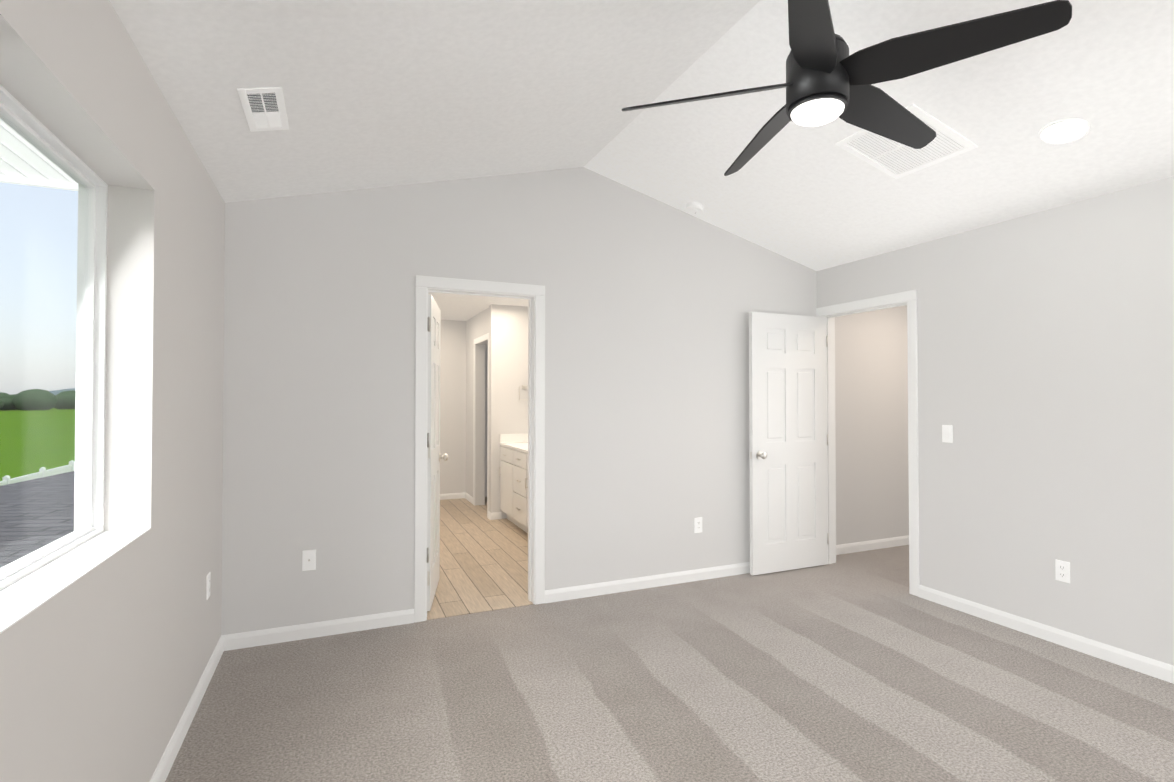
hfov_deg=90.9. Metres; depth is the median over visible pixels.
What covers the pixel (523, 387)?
towel ring
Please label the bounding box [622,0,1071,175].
ceiling fan
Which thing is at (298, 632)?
baseboard
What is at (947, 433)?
light switch
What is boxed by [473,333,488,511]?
door frame
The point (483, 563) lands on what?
floor
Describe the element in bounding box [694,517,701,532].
electrical outlet
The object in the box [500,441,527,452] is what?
countertop
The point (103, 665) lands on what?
wall
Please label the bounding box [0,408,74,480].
ground
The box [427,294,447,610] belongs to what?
bathroom door
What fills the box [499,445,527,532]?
bathroom vanity
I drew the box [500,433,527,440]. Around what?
backsplash
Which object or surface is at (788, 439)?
bedroom door
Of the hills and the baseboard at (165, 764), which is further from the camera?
the hills
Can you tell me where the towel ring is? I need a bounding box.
[519,385,527,399]
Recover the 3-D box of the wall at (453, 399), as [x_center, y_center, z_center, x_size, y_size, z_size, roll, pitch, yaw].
[-1.748,0.225,7.981,2.570,2.500,0.120,0,-1,-23]
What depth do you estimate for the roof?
4.09 m
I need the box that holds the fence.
[0,460,74,485]
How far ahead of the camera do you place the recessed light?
2.65 m
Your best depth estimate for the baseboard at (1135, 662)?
3.21 m
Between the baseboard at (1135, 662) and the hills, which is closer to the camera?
the baseboard at (1135, 662)
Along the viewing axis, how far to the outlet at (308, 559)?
3.30 m
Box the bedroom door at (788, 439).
[749,312,828,574]
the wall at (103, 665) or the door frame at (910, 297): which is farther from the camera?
the door frame at (910, 297)
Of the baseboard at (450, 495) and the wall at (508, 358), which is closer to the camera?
the wall at (508, 358)
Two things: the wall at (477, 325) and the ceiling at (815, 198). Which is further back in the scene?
the wall at (477, 325)
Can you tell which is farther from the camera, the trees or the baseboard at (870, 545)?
the trees
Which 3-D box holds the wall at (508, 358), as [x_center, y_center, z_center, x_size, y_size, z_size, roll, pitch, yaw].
[-0.533,0.209,6.834,1.250,2.500,0.120,0,-1,-23]
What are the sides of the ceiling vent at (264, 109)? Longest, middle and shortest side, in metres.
0.360 x 0.150 x 0.009 m
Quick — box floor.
[427,497,532,619]
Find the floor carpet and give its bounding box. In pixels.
[165,545,1173,781]
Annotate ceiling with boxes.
[109,0,1173,270]
[428,293,527,320]
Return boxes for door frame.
[414,275,544,621]
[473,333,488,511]
[816,290,918,595]
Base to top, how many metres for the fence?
1.950 m
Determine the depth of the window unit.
1.85 m
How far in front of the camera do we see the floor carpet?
2.64 m
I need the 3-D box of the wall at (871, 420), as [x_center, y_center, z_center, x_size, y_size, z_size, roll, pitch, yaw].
[2.799,0.130,5.417,1.800,2.620,0.120,0,-1,-23]
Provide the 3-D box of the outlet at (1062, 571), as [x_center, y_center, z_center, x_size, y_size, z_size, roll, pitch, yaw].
[2.636,0.999,3.202,0.008,0.115,0.070,0,-1,-23]
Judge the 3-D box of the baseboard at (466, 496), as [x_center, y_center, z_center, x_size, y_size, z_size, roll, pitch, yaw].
[-1.563,1.430,7.682,0.014,0.082,0.505,0,-1,-23]
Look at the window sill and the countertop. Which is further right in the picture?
the countertop
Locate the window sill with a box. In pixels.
[0,528,150,633]
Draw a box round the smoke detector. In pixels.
[685,202,703,213]
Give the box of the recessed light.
[1038,118,1090,143]
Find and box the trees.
[0,389,75,410]
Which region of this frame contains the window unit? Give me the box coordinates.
[0,85,107,590]
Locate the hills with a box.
[49,388,75,394]
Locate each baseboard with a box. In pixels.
[150,635,223,781]
[222,562,749,650]
[440,492,463,499]
[464,492,472,503]
[836,535,908,554]
[918,585,1173,683]
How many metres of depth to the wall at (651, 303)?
3.73 m
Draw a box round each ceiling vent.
[237,87,288,131]
[835,104,977,178]
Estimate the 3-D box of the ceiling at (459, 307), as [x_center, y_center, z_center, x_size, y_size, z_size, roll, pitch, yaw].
[-0.922,-1.051,6.089,2.570,0.120,4.280,0,-1,-23]
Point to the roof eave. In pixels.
(54, 176)
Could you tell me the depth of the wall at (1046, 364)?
3.25 m
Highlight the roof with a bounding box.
[0,471,74,567]
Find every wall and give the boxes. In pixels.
[0,0,224,781]
[221,167,816,634]
[440,320,487,496]
[466,308,488,504]
[488,304,527,518]
[817,176,1173,665]
[835,305,908,544]
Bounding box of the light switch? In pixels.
[942,425,952,442]
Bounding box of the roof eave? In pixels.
[0,119,77,190]
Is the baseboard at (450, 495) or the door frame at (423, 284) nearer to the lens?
the door frame at (423, 284)
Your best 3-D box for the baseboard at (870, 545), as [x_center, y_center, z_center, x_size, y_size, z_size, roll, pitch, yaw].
[2.771,1.397,5.314,1.680,0.082,0.014,0,-1,-23]
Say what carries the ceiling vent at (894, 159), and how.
in the ceiling at (815, 198)
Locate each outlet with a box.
[206,572,210,599]
[302,549,315,570]
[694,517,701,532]
[1055,559,1069,582]
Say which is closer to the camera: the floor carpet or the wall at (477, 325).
the floor carpet
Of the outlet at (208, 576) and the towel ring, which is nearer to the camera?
the outlet at (208, 576)
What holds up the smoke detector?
attached to the ceiling at (815, 198)

